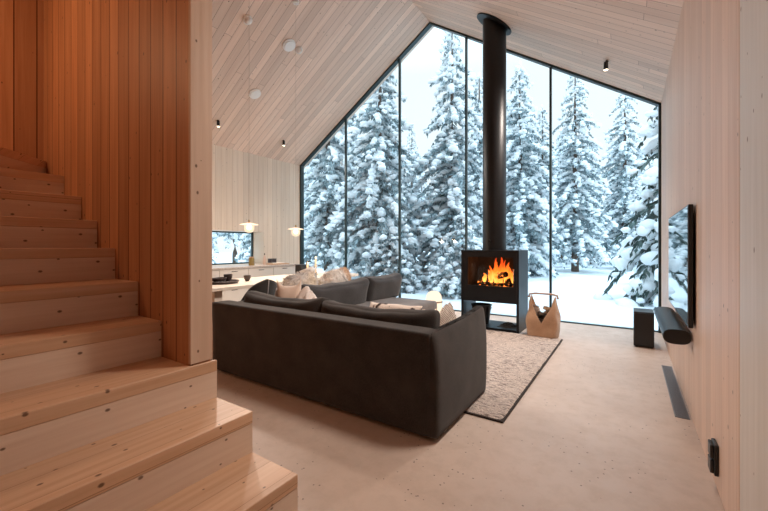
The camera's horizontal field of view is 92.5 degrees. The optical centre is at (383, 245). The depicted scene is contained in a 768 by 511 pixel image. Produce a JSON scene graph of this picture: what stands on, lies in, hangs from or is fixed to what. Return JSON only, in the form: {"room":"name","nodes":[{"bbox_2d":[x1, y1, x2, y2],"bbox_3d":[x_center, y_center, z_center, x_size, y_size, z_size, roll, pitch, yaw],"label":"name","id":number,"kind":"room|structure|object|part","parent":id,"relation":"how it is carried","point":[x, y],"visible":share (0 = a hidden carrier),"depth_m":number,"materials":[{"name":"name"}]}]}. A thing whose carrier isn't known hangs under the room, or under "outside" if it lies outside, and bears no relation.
{"room":"living room","nodes":[
{"label":"living room","id":0,"kind":"room"},
{"bbox_2d":[0,0,43,259],"bbox_3d":[-3.977,-1.200,1.700,0.100,4.800,3.600,0,0,34],"label":"wall","id":1,"kind":"structure","parent":0,"point":[21,21],"depth_m":3.06,"materials":[{"name":"orange wood"}]},
{"bbox_2d":[44,0,209,365],"bbox_3d":[-1.974,-1.545,2.594,2.434,5.490,0.115,0,0,34],"label":"wall","id":2,"kind":"structure","parent":0,"point":[116,71],"depth_m":2.25,"materials":[{"name":"orange wood"}]},
{"bbox_2d":[188,0,211,364],"bbox_3d":[-0.954,-1.350,1.911,0.020,3.900,0.115,0,0,34],"label":"wooden post","id":3,"kind":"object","parent":2,"relation":"attached to","point":[199,11],"depth_m":1.89,"materials":[{"name":"brown wood"}]},
{"bbox_2d":[212,144,299,265],"bbox_3d":[-4.705,-0.385,5.430,0.420,3.170,8.990,0,0,34],"label":"wall","id":4,"kind":"structure","parent":0,"point":[263,191],"depth_m":8.04,"materials":[{"name":"beige wood"}]},
{"bbox_2d":[212,231,252,264],"bbox_3d":[-3.584,0.040,7.436,0.050,0.700,2.170,0,0,34],"label":"window","id":5,"kind":"structure","parent":4,"relation":"in","point":[251,233],"depth_m":8.02,"materials":[{"name":"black metal"}]},
{"bbox_2d":[212,0,683,167],"bbox_3d":[-1.606,-3.182,3.319,7.678,2.817,9.330,0,0,34],"label":"ceiling","id":6,"kind":"structure","parent":0,"point":[346,45],"depth_m":5.98,"materials":[{"name":"beige wood"}]},
{"bbox_2d":[243,15,251,24],"bbox_3d":[-2.002,-3.309,5.383,0.139,0.132,0.136,0,0,34],"label":"smoke detector","id":7,"kind":"object","parent":6,"relation":"attached to","point":[247,19],"visible":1,"depth_m":5.34,"materials":[{"name":"white plastic"}]},
{"bbox_2d":[240,220,257,232],"bbox_3d":[-1.769,-1.934,4.818,0.234,3.522,0.234,0,0,34],"label":"pendant lamp","id":8,"kind":"object","parent":6,"relation":"hanging from","point":[248,227],"visible":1,"depth_m":4.77,"materials":[{"name":"beige glass"}]},
{"bbox_3d":[-1.769,-0.227,4.818,0.132,0.107,0.132,0,0,34],"label":"lamp shade","id":9,"kind":"part","parent":8,"relation":"part of","materials":[{"name":"white glass"}]},
{"bbox_2d":[249,89,260,98],"bbox_3d":[-2.310,-2.724,6.564,0.200,0.151,0.216,0,0,34],"label":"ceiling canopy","id":10,"kind":"object","parent":6,"relation":"attached to","point":[254,93],"visible":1,"depth_m":6.53,"materials":[{"name":"white plastic"}]},
{"bbox_2d":[282,39,295,51],"bbox_3d":[-1.567,-3.314,6.055,0.207,0.155,0.224,0,0,34],"label":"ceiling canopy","id":11,"kind":"object","parent":6,"relation":"attached to","point":[288,45],"visible":1,"depth_m":6.03,"materials":[{"name":"white plastic"}]},
{"bbox_2d":[289,0,303,235],"bbox_3d":[-1.318,-1.919,5.491,0.234,3.552,0.234,0,0,34],"label":"pendant lamp","id":12,"kind":"object","parent":6,"relation":"hanging from","point":[295,231],"visible":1,"depth_m":5.45,"materials":[{"name":"beige"}]},
{"bbox_3d":[-1.318,-0.197,5.491,0.132,0.107,0.132,0,0,34],"label":"lamp shade","id":13,"kind":"part","parent":12,"relation":"part of","materials":[{"name":"white glass"}]},
{"bbox_2d":[295,46,301,53],"bbox_3d":[-1.445,-3.308,6.214,0.130,0.127,0.124,0,0,34],"label":"smoke detector","id":14,"kind":"object","parent":6,"relation":"attached to","point":[298,50],"visible":1,"depth_m":6.17,"materials":[{"name":"white plastic"}]},
{"bbox_2d":[603,60,608,70],"bbox_3d":[2.839,-2.314,4.694,0.065,0.132,0.056,0,0,34],"label":"ceiling spotlight","id":15,"kind":"object","parent":6,"relation":"attached to","point":[605,68],"visible":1,"depth_m":4.68,"materials":[{"name":"black plastic"}]},
{"bbox_2d":[210,311,724,510],"bbox_3d":[-1.551,1.325,3.132,7.978,0.250,9.280,0,0,34],"label":"floor","id":16,"kind":"structure","parent":0,"point":[597,428],"depth_m":2.19,"materials":[{"name":"concrete"}]},
{"bbox_2d":[0,147,297,510],"bbox_3d":[-1.994,0.241,1.884,2.986,1.918,1.352,0,0,34],"label":"staircase","id":17,"kind":"structure","parent":16,"relation":"on","point":[93,415],"depth_m":1.65,"materials":[{"name":"brown wood"}]},
{"bbox_2d":[212,270,218,277],"bbox_3d":[-3.354,0.818,6.505,0.618,0.765,0.594,0,0,34],"label":"base cabinet","id":18,"kind":"object","parent":16,"relation":"on","point":[215,273],"visible":0.05,"depth_m":6.53,"materials":[{"name":"paint"}]},
{"bbox_2d":[212,264,294,270],"bbox_3d":[-2.857,0.413,7.256,0.611,0.038,2.480,0,0,34],"label":"countertop","id":19,"kind":"structure","parent":18,"relation":"on","point":[255,265],"depth_m":7.11,"materials":[{"name":"stone"}]},
{"bbox_2d":[248,257,254,265],"bbox_3d":[-2.687,0.304,7.455,0.116,0.178,0.116,0,0,34],"label":"jar","id":20,"kind":"object","parent":19,"relation":"on","point":[251,261],"visible":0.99,"depth_m":7.41,"materials":[{"name":"gold glass"}]},
{"bbox_3d":[-2.328,0.384,7.973,0.300,0.018,0.460,0,0,34],"label":"cutting board","id":21,"kind":"object","parent":19,"relation":"on","visible":0},
{"bbox_3d":[-2.345,0.367,7.948,0.220,0.015,0.320,0,0,34],"label":"cutting board","id":22,"kind":"object","parent":21,"relation":"on","visible":0},
{"bbox_2d":[268,258,275,262],"bbox_3d":[-2.403,0.314,7.897,0.106,0.089,0.156,0,0,34],"label":"storage box","id":23,"kind":"object","parent":22,"relation":"on","point":[272,260],"visible":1,"depth_m":7.85,"materials":[{"name":"black plastic"}]},
{"bbox_2d":[219,268,247,300],"bbox_3d":[-3.020,0.818,7.004,0.618,0.765,0.594,0,0,34],"label":"base cabinet","id":24,"kind":"object","parent":16,"relation":"on","point":[233,295],"visible":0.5,"depth_m":6.84,"materials":[{"name":"paint"}]},
{"bbox_3d":[-2.793,0.607,6.852,0.022,0.334,0.592,0,0,34],"label":"drawer","id":25,"kind":"part","parent":24,"relation":"part of","materials":[{"name":"paint"}]},
{"bbox_3d":[-2.793,0.945,6.852,0.022,0.330,0.592,0,0,34],"label":"drawer","id":26,"kind":"part","parent":24,"relation":"part of","materials":[{"name":"paint"}]},
{"bbox_2d":[241,279,276,300],"bbox_3d":[-1.510,0.786,4.284,0.524,0.831,0.532,0,0,34],"label":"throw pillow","id":27,"kind":"object","parent":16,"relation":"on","point":[267,286],"visible":0.16,"depth_m":4.12,"materials":[{"name":"black fabric"}]},
{"bbox_2d":[248,267,272,289],"bbox_3d":[-2.687,0.818,7.503,0.618,0.765,0.594,0,0,34],"label":"base cabinet","id":28,"kind":"object","parent":16,"relation":"on","point":[266,271],"visible":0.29,"depth_m":7.33,"materials":[{"name":"paint"}]},
{"bbox_3d":[-2.460,0.607,7.351,0.022,0.334,0.592,0,0,34],"label":"drawer","id":29,"kind":"part","parent":28,"relation":"part of","materials":[{"name":"paint"}]},
{"bbox_2d":[273,266,294,284],"bbox_3d":[-2.353,0.818,8.001,0.618,0.765,0.594,0,0,34],"label":"base cabinet","id":30,"kind":"object","parent":16,"relation":"on","point":[283,270],"visible":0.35,"depth_m":7.81,"materials":[{"name":"paint"}]},
{"bbox_3d":[-2.126,0.607,7.849,0.022,0.334,0.592,0,0,34],"label":"drawer","id":31,"kind":"part","parent":30,"relation":"part of","materials":[{"name":"paint"}]},
{"bbox_2d":[212,272,358,351],"bbox_3d":[-1.532,0.830,5.244,0.860,0.740,2.710,0,0,34],"label":"dining table","id":32,"kind":"object","parent":16,"relation":"on","point":[217,290],"visible":0.21,"depth_m":4.39,"materials":[{"name":"beige wood"}]},
{"bbox_3d":[-2.136,0.851,4.342,0.620,0.699,0.100,0,0,34],"label":"leg","id":33,"kind":"part","parent":32,"relation":"part of","materials":[{"name":"beige wood"}]},
{"bbox_2d":[212,279,238,284],"bbox_3d":[-2.010,0.443,4.547,0.420,0.032,0.420,0,0,34],"label":"tray","id":34,"kind":"object","parent":32,"relation":"on","point":[233,281],"visible":0.57,"depth_m":4.42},
{"bbox_2d":[212,277,226,281],"bbox_3d":[-2.010,0.416,4.475,0.180,0.060,0.180,0,0,34],"label":"bowl","id":35,"kind":"object","parent":34,"relation":"on","point":[214,279],"visible":0.82,"depth_m":4.41,"materials":[{"name":"black ceramic"}]},
{"bbox_2d":[223,274,232,280],"bbox_3d":[-1.988,0.404,4.688,0.110,0.085,0.110,0,0,34],"label":"cup","id":36,"kind":"object","parent":34,"relation":"on","point":[229,276],"visible":0.85,"depth_m":4.66,"materials":[{"name":"black ceramic"}]},
{"bbox_2d":[244,275,250,280],"bbox_3d":[-1.788,0.421,4.807,0.090,0.075,0.090,0,0,34],"label":"cup","id":37,"kind":"object","parent":32,"relation":"on","point":[246,277],"visible":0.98,"depth_m":4.78,"materials":[{"name":"brown ceramic"}]},
{"bbox_2d":[295,264,306,272],"bbox_3d":[-1.356,0.381,6.046,0.150,0.157,0.170,0,0,34],"label":"pot","id":38,"kind":"object","parent":32,"relation":"on","point":[298,267],"visible":0.62,"depth_m":5.99,"materials":[{"name":"black metal"}]},
{"bbox_2d":[212,272,486,438],"bbox_3d":[0.123,0.804,4.043,2.365,0.793,2.863,0,0,34],"label":"sofa","id":39,"kind":"object","parent":16,"relation":"on","point":[400,368],"visible":0.97,"depth_m":2.68,"materials":[{"name":"black fabric"}]},
{"bbox_2d":[243,291,329,312],"bbox_3d":[-0.934,0.617,3.396,1.060,0.360,0.282,0,0,34],"label":"cushion","id":40,"kind":"object","parent":39,"relation":"on","point":[252,297],"depth_m":3.27,"materials":[{"name":"grey fabric"}]},
{"bbox_2d":[276,279,300,297],"bbox_3d":[-0.953,0.545,3.717,0.254,0.432,0.132,0,0,-30],"label":"throw pillow","id":41,"kind":"object","parent":39,"relation":"on","point":[283,291],"visible":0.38,"depth_m":3.69,"materials":[{"name":"beige fabric"}]},
{"bbox_2d":[296,286,316,298],"bbox_3d":[-0.725,0.582,3.590,0.515,0.373,0.520,0,0,34],"label":"throw pillow","id":42,"kind":"object","parent":39,"relation":"on","point":[305,293],"visible":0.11,"depth_m":3.57,"materials":[{"name":"white fabric"}]},
{"bbox_3d":[-0.644,0.854,2.938,2.320,0.643,0.173,0,0,34],"label":"panel","id":43,"kind":"part","parent":39,"relation":"part of","materials":[{"name":"black fabric"}]},
{"bbox_2d":[301,277,368,304],"bbox_3d":[-0.602,0.610,4.543,0.293,0.377,1.180,0,0,34],"label":"cushion","id":44,"kind":"object","parent":39,"relation":"on","point":[355,291],"depth_m":4.55,"materials":[{"name":"grey fabric"}]},
{"bbox_2d":[321,300,439,328],"bbox_3d":[-0.072,0.620,2.823,1.050,0.352,0.276,0,0,34],"label":"cushion","id":45,"kind":"object","parent":39,"relation":"on","point":[430,318],"depth_m":2.66,"materials":[{"name":"grey fabric"}]},
{"bbox_2d":[365,272,401,300],"bbox_3d":[-0.038,0.603,5.368,0.299,0.391,0.840,0,0,34],"label":"cushion","id":46,"kind":"object","parent":39,"relation":"on","point":[383,287],"depth_m":5.24,"materials":[{"name":"grey fabric"}]},
{"bbox_2d":[370,302,422,309],"bbox_3d":[0.046,0.641,3.094,0.511,0.305,0.273,0,0,34],"label":"throw pillow","id":47,"kind":"object","parent":39,"relation":"on","point":[372,304],"visible":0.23,"depth_m":3.07,"materials":[{"name":"beige fabric"}]},
{"bbox_2d":[357,297,436,309],"bbox_3d":[-0.316,0.835,4.417,0.880,0.170,2.610,0,0,34],"label":"seat cushion","id":48,"kind":"object","parent":39,"relation":"on","point":[427,304],"depth_m":5.02,"materials":[{"name":"grey fabric"}]},
{"bbox_2d":[422,302,455,325],"bbox_3d":[0.427,0.623,3.083,0.506,0.310,0.473,0,0,34],"label":"throw pillow","id":49,"kind":"object","parent":39,"relation":"on","point":[447,313],"visible":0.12,"depth_m":3.01,"materials":[{"name":"beige fabric"}]},
{"bbox_3d":[0.527,0.835,2.643,0.135,0.681,0.950,0,0,34],"label":"arm","id":50,"kind":"part","parent":39,"relation":"part of"},
{"bbox_2d":[426,291,442,312],"bbox_3d":[0.841,0.977,6.200,0.294,0.444,0.294,0,0,34],"label":"lantern lamp","id":51,"kind":"object","parent":16,"relation":"on","point":[432,295],"visible":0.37,"depth_m":6.10,"materials":[{"name":"white glass"}]},
{"bbox_2d":[461,250,527,333],"bbox_3d":[1.635,0.630,5.449,0.833,1.140,0.566,0,0,34],"label":"wood stove","id":52,"kind":"object","parent":16,"relation":"on","point":[474,263],"visible":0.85,"depth_m":5.30,"materials":[{"name":"black metal"}]},
{"bbox_3d":[1.311,0.630,5.681,0.035,1.139,0.540,0,0,34],"label":"panel","id":53,"kind":"part","parent":52,"relation":"part of","materials":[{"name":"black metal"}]},
{"bbox_2d":[471,302,491,323],"bbox_3d":[1.470,1.016,5.539,0.310,0.285,0.310,0,0,34],"label":"bucket","id":54,"kind":"object","parent":52,"relation":"on","point":[487,307],"visible":0.56,"depth_m":5.44,"materials":[{"name":"black plastic"}]},
{"bbox_3d":[1.501,0.440,5.249,0.761,0.720,0.026,0,0,34],"label":"stove door","id":55,"kind":"part","parent":52,"relation":"part of","materials":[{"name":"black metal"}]},
{"bbox_2d":[477,13,510,249],"bbox_3d":[1.635,-1.747,5.464,0.487,3.611,0.570,0,0,34],"label":"flue pipe","id":56,"kind":"object","parent":52,"relation":"on","point":[495,31],"visible":0.88,"depth_m":5.32,"materials":[{"name":"black metal"}]},
{"bbox_3d":[1.641,0.070,5.458,0.833,0.020,0.542,0,0,34],"label":"plate","id":57,"kind":"part","parent":52,"relation":"part of","materials":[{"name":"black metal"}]},
{"bbox_2d":[477,279,512,286],"bbox_3d":[1.643,0.548,5.435,0.507,0.106,0.109,0,0,17],"label":"log","id":58,"kind":"object","parent":52,"relation":"in","point":[479,281],"visible":0.62,"depth_m":5.42,"materials":[{"name":"brown wood"}]},
{"bbox_2d":[482,271,507,278],"bbox_3d":[1.632,0.454,5.406,0.097,0.184,0.450,0,0,-29],"label":"log","id":59,"kind":"object","parent":58,"relation":"on","point":[500,275],"visible":0.53,"depth_m":5.25,"materials":[{"name":"brown wood"}]},
{"bbox_2d":[482,257,512,282],"bbox_3d":[1.674,0.342,5.391,0.494,0.394,0.199,0,0,34],"label":"fire","id":60,"kind":"object","parent":58,"relation":"on","point":[492,275],"visible":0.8,"depth_m":5.33,"materials":[{"name":"orange"}]},
{"bbox_3d":[1.642,1.180,5.459,0.761,0.040,0.540,0,0,34],"label":"plate","id":61,"kind":"part","parent":52,"relation":"part of","materials":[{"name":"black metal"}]},
{"bbox_2d":[497,322,515,328],"bbox_3d":[1.802,1.132,5.316,0.274,0.073,0.244,0,0,34],"label":"glove","id":62,"kind":"object","parent":52,"relation":"on","point":[506,324],"visible":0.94,"depth_m":5.26,"materials":[{"name":"black fabric"}]},
{"bbox_2d":[503,278,512,284],"bbox_3d":[1.790,0.521,5.335,0.103,0.131,0.258,0,0,-9],"label":"log","id":63,"kind":"object","parent":52,"relation":"in","point":[508,281],"visible":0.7,"depth_m":5.22,"materials":[{"name":"brown wood"}]},
{"bbox_3d":[1.973,0.630,5.238,0.035,1.139,0.540,0,0,34],"label":"panel","id":64,"kind":"part","parent":52,"relation":"part of","materials":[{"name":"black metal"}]},
{"bbox_2d":[463,329,562,422],"bbox_3d":[0.688,1.186,4.148,2.052,0.026,2.644,0,0,34],"label":"rug","id":65,"kind":"object","parent":16,"relation":"on","point":[514,360],"visible":0.28,"depth_m":3.56,"materials":[{"name":"fabric"}]},
{"bbox_2d":[526,292,560,338],"bbox_3d":[2.117,0.909,4.888,0.409,0.573,0.323,0,0,34],"label":"bag","id":66,"kind":"object","parent":16,"relation":"on","point":[549,327],"visible":0.94,"depth_m":4.77,"materials":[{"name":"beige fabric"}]},
{"bbox_2d":[532,304,540,318],"bbox_3d":[2.062,0.970,4.957,0.162,0.366,0.141,0,0,34],"label":"log","id":67,"kind":"object","parent":66,"relation":"in","point":[536,307],"visible":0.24,"depth_m":4.92,"materials":[{"name":"brown wood"}]},
{"bbox_2d":[537,311,546,322],"bbox_3d":[2.093,1.025,4.861,0.124,0.330,0.128,0,0,34],"label":"log","id":68,"kind":"object","parent":66,"relation":"in","point":[541,318],"visible":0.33,"depth_m":4.83,"materials":[{"name":"brown wood"}]},
{"bbox_2d":[543,306,550,313],"bbox_3d":[2.183,0.983,4.886,0.148,0.377,0.157,0,0,34],"label":"log","id":69,"kind":"object","parent":66,"relation":"in","point":[546,308],"visible":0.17,"depth_m":4.86,"materials":[{"name":"brown wood"}]},
{"bbox_2d":[633,308,653,348],"bbox_3d":[3.147,0.990,4.459,0.200,0.420,0.328,0,0,34],"label":"subwoofer","id":70,"kind":"object","parent":16,"relation":"on","point":[643,319],"visible":0.99,"depth_m":4.33,"materials":[{"name":"black plastic"}]},
{"bbox_2d":[661,365,689,419],"bbox_3d":[2.450,1.196,3.114,0.083,0.007,1.340,0,0,34],"label":"floor vent","id":71,"kind":"object","parent":16,"relation":"in","point":[678,405],"visible":1,"depth_m":2.95,"materials":[{"name":"grey metal"}]},
{"bbox_3d":[-1.175,0.786,4.784,0.524,0.831,0.532,0,0,29],"label":"dining chair","id":72,"kind":"object","parent":16,"relation":"on","visible":0},
{"bbox_2d":[282,266,318,285],"bbox_3d":[-1.020,0.468,4.689,0.281,0.466,0.633,0,0,30],"label":"sheepskin","id":73,"kind":"object","parent":72,"relation":"on","point":[308,275],"visible":0.52,"depth_m":4.57,"materials":[{"name":"beige fur"}]},
{"bbox_2d":[300,22,660,332],"bbox_3d":[0.906,-1.540,7.071,7.078,5.500,0.100,0,0,34],"label":"window","id":74,"kind":"structure","parent":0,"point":[429,25],"depth_m":6.65,"materials":[{"name":"black metal"}]},
{"bbox_2d":[661,0,737,510],"bbox_3d":[1.476,-0.395,1.292,0.300,3.190,8.990,0,0,34],"label":"wall","id":75,"kind":"structure","parent":0,"point":[699,104],"depth_m":1.99,"materials":[{"name":"beige wood"}]},
{"bbox_2d":[654,307,690,344],"bbox_3d":[2.368,0.635,3.048,0.156,0.104,1.160,0,0,34],"label":"soundbar","id":76,"kind":"object","parent":75,"relation":"attached to","point":[673,331],"visible":1,"depth_m":2.68,"materials":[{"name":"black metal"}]},
{"bbox_2d":[669,204,692,327],"bbox_3d":[2.418,0.133,3.008,0.042,0.815,1.450,0,0,34],"label":"television","id":77,"kind":"object","parent":75,"relation":"attached to","point":[680,223],"visible":1,"depth_m":2.66,"materials":[{"name":"black plastic"}]},
{"bbox_2d":[708,438,718,476],"bbox_3d":[1.630,1.043,1.821,0.031,0.150,0.090,0,0,34],"label":"wall socket","id":78,"kind":"object","parent":75,"relation":"attached to","point":[713,448],"visible":1,"depth_m":1.80,"materials":[{"name":"black plastic"}]},
{"bbox_2d":[738,0,739,510],"bbox_3d":[1.435,-0.375,1.413,0.103,3.150,0.023,0,0,34],"label":"trim","id":79,"kind":"structure","parent":75,"relation":"attached to","point":[738,0],"depth_m":1.44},
{"bbox_2d":[740,0,767,510],"bbox_3d":[0.160,-0.375,-0.490,0.106,3.150,4.524,0,0,34],"label":"trim","id":80,"kind":"structure","parent":75,"relation":"attached to","point":[753,13],"depth_m":1.26,"materials":[{"name":"beige wood"}]},
{"bbox_3d":[-0.799,0.786,5.347,0.524,0.831,0.532,0,0,37],"label":"dining chair","id":81,"kind":"object","parent":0,"visible":0},
{"bbox_2d":[320,267,351,283],"bbox_3d":[-0.597,0.532,5.217,0.387,0.489,0.643,0,0,34],"label":"sheepskin","id":82,"kind":"object","parent":81,"relation":"hanging from","point":[341,274],"visible":0.56,"depth_m":5.11,"materials":[{"name":"beige fur"}]},
{"label":"outside","id":83,"kind":"structure","parent":0,"visible":0},
{"bbox_2d":[212,249,654,312],"bbox_3d":[11.569,0.965,30.764,85.000,1.071,76.000,0,0,34],"label":"snow ground","id":84,"kind":"structure","parent":83,"point":[573,289],"depth_m":10.90,"materials":[{"name":"white snow"}]},
{"bbox_2d":[212,232,218,262],"bbox_3d":[-10.384,-3.022,19.763,3.233,9.252,3.259,0,0,-44],"label":"spruce tree","id":85,"kind":"object","parent":84,"relation":"on","point":[214,246],"visible":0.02,"depth_m":20.35,"materials":[{"name":"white plant"}]},
{"bbox_2d":[212,232,246,262],"bbox_3d":[-9.175,-3.394,23.002,2.934,9.915,2.828,0,0,9],"label":"spruce tree","id":86,"kind":"object","parent":84,"relation":"on","point":[235,236],"visible":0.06,"depth_m":22.32,"materials":[{"name":"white plant"}]},
{"bbox_2d":[234,233,250,262],"bbox_3d":[-4.270,0.432,12.295,2.299,2.887,2.453,0,0,39],"label":"spruce tree","id":87,"kind":"object","parent":84,"relation":"on","point":[246,244],"visible":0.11,"depth_m":12.21,"materials":[{"name":"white plant"}]},
{"bbox_2d":[304,162,315,263],"bbox_3d":[-4.100,-2.877,20.488,2.508,8.792,2.601,0,0,-34],"label":"spruce tree","id":88,"kind":"object","parent":84,"relation":"on","point":[311,163],"visible":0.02,"depth_m":20.32,"materials":[{"name":"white plant"}]},
{"bbox_2d":[304,158,332,265],"bbox_3d":[-3.520,-2.805,20.377,3.056,8.678,3.032,0,0,-18],"label":"spruce tree","id":89,"kind":"object","parent":84,"relation":"on","point":[314,158],"visible":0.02,"depth_m":20.00,"materials":[{"name":"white plant"}]},
{"bbox_2d":[304,125,366,273],"bbox_3d":[-1.952,-2.788,12.174,3.072,8.790,3.096,0,0,41],"label":"spruce tree","id":90,"kind":"object","parent":84,"relation":"on","point":[326,192],"visible":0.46,"depth_m":11.75,"materials":[{"name":"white plant"}]},
{"bbox_2d":[304,114,369,269],"bbox_3d":[-1.647,-3.120,15.223,3.298,9.438,3.324,0,0,26],"label":"spruce tree","id":91,"kind":"object","parent":84,"relation":"on","point":[351,122],"visible":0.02,"depth_m":14.86,"materials":[{"name":"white plant"}]},
{"bbox_2d":[322,68,430,293],"bbox_3d":[-0.144,-2.195,11.423,3.526,9.661,4.159,0,0,-23],"label":"spruce tree","id":92,"kind":"object","parent":84,"relation":"on","point":[376,211],"visible":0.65,"depth_m":10.86,"materials":[{"name":"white plant"}]},
{"bbox_2d":[370,78,415,240],"bbox_3d":[-0.157,-3.399,17.202,2.934,9.915,2.828,0,0,20],"label":"spruce tree","id":93,"kind":"object","parent":84,"relation":"on","point":[394,124],"visible":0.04,"depth_m":16.96,"materials":[{"name":"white plant"}]},
{"bbox_2d":[367,231,421,293],"bbox_3d":[0.345,0.610,10.265,1.839,2.309,1.962,0,0,-20],"label":"young spruce","id":94,"kind":"object","parent":84,"relation":"on","point":[385,252],"visible":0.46,"depth_m":10.03,"materials":[{"name":"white plant"}]},
{"bbox_2d":[403,128,426,242],"bbox_3d":[1.855,-3.486,26.045,2.820,9.885,2.925,0,0,-30],"label":"spruce tree","id":95,"kind":"object","parent":84,"relation":"on","point":[413,149],"visible":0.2,"depth_m":25.88,"materials":[{"name":"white plant"}]},
{"bbox_2d":[418,171,428,252],"bbox_3d":[3.600,-3.273,35.527,2.723,9.203,2.625,0,0,-34],"label":"spruce tree","id":96,"kind":"object","parent":84,"relation":"on","point":[426,184],"visible":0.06,"depth_m":35.57,"materials":[{"name":"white plant"}]},
{"bbox_2d":[401,30,482,291],"bbox_3d":[2.209,-2.212,11.492,4.159,9.661,3.526,0,0,-10],"label":"spruce tree","id":97,"kind":"object","parent":84,"relation":"on","point":[445,200],"visible":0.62,"depth_m":11.16,"materials":[{"name":"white plant"}]},
{"bbox_2d":[429,211,482,299],"bbox_3d":[1.887,0.477,9.022,2.330,2.742,2.184,0,0,10],"label":"young spruce","id":98,"kind":"object","parent":84,"relation":"on","point":[449,285],"visible":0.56,"depth_m":8.91,"materials":[{"name":"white plant"}]},
{"bbox_2d":[458,72,510,241],"bbox_3d":[4.572,-2.816,17.537,4.055,11.110,4.783,0,0,-10],"label":"spruce tree","id":99,"kind":"object","parent":84,"relation":"on","point":[478,182],"visible":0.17,"depth_m":17.37,"materials":[{"name":"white plant"}]},
{"bbox_2d":[506,95,528,225],"bbox_3d":[7.035,-3.478,20.354,2.933,9.913,2.828,0,0,-15],"label":"spruce tree","id":100,"kind":"object","parent":84,"relation":"on","point":[509,106],"visible":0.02,"depth_m":20.37,"materials":[{"name":"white plant"}]},
{"bbox_2d":[397,293,657,329],"bbox_3d":[1.603,1.365,7.754,8.678,0.270,1.730,0,0,34],"label":"snow bank","id":101,"kind":"object","parent":84,"relation":"on","point":[592,316],"visible":0.07,"depth_m":6.70,"materials":[{"name":"white snow"}]},
{"bbox_2d":[480,61,576,277],"bbox_3d":[5.112,-2.257,13.966,4.159,9.661,3.526,0,0,-42],"label":"spruce tree","id":102,"kind":"object","parent":84,"relation":"on","point":[522,231],"visible":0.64,"depth_m":13.56,"materials":[{"name":"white plant"}]},
{"bbox_2d":[522,118,540,193],"bbox_3d":[8.657,-3.337,22.168,2.828,9.557,2.726,0,0,-35],"label":"spruce tree","id":103,"kind":"object","parent":84,"relation":"on","point":[528,123],"visible":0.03,"depth_m":21.96,"materials":[{"name":"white plant"}]},
{"bbox_2d":[529,105,571,262],"bbox_3d":[8.764,-3.145,20.125,3.253,9.235,3.227,0,0,-31],"label":"spruce tree","id":104,"kind":"object","parent":84,"relation":"on","point":[541,160],"visible":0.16,"depth_m":19.85,"materials":[{"name":"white plant"}]},
{"bbox_2d":[554,129,572,259],"bbox_3d":[11.138,-3.014,23.347,2.512,8.808,2.606,0,0,-6],"label":"spruce tree","id":105,"kind":"object","parent":84,"relation":"on","point":[556,139],"visible":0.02,"depth_m":23.15,"materials":[{"name":"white plant"}]},
{"bbox_2d":[545,75,619,271],"bbox_3d":[8.404,-3.196,15.899,3.324,9.438,3.298,0,0,40],"label":"spruce tree","id":106,"kind":"object","parent":84,"relation":"on","point":[576,211],"visible":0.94,"depth_m":15.60,"materials":[{"name":"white plant"}]},
{"bbox_2d":[568,145,617,265],"bbox_3d":[12.152,-2.446,21.608,2.676,7.658,2.697,0,0,-24],"label":"spruce tree","id":107,"kind":"object","parent":84,"relation":"on","point":[592,150],"visible":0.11,"depth_m":21.24,"materials":[{"name":"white plant"}]},
{"bbox_2d":[604,122,631,255],"bbox_3d":[14.689,-3.179,22.453,2.701,9.128,2.604,0,0,43],"label":"spruce tree","id":108,"kind":"object","parent":84,"relation":"on","point":[620,122],"visible":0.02,"depth_m":22.43,"materials":[{"name":"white plant"}]},
{"bbox_2d":[584,93,654,266],"bbox_3d":[11.668,-3.369,18.008,3.422,9.715,3.395,0,0,-3],"label":"spruce tree","id":109,"kind":"object","parent":84,"relation":"on","point":[621,153],"visible":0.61,"depth_m":17.84,"materials":[{"name":"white plant"}]},
{"bbox_2d":[593,106,657,310],"bbox_3d":[6.637,-0.778,7.936,3.361,7.071,3.095,0,0,-10],"label":"spruce tree","id":110,"kind":"object","parent":84,"relation":"on","point":[642,289],"visible":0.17,"depth_m":8.10,"materials":[{"name":"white plant"}]},
{"bbox_2d":[614,178,645,278],"bbox_3d":[7.704,-0.365,11.172,0.990,3.470,1.027,0,0,12],"label":"young spruce","id":111,"kind":"object","parent":84,"relation":"on","point":[633,197],"visible":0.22,"depth_m":11.23,"materials":[{"name":"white plant"}]}
]}

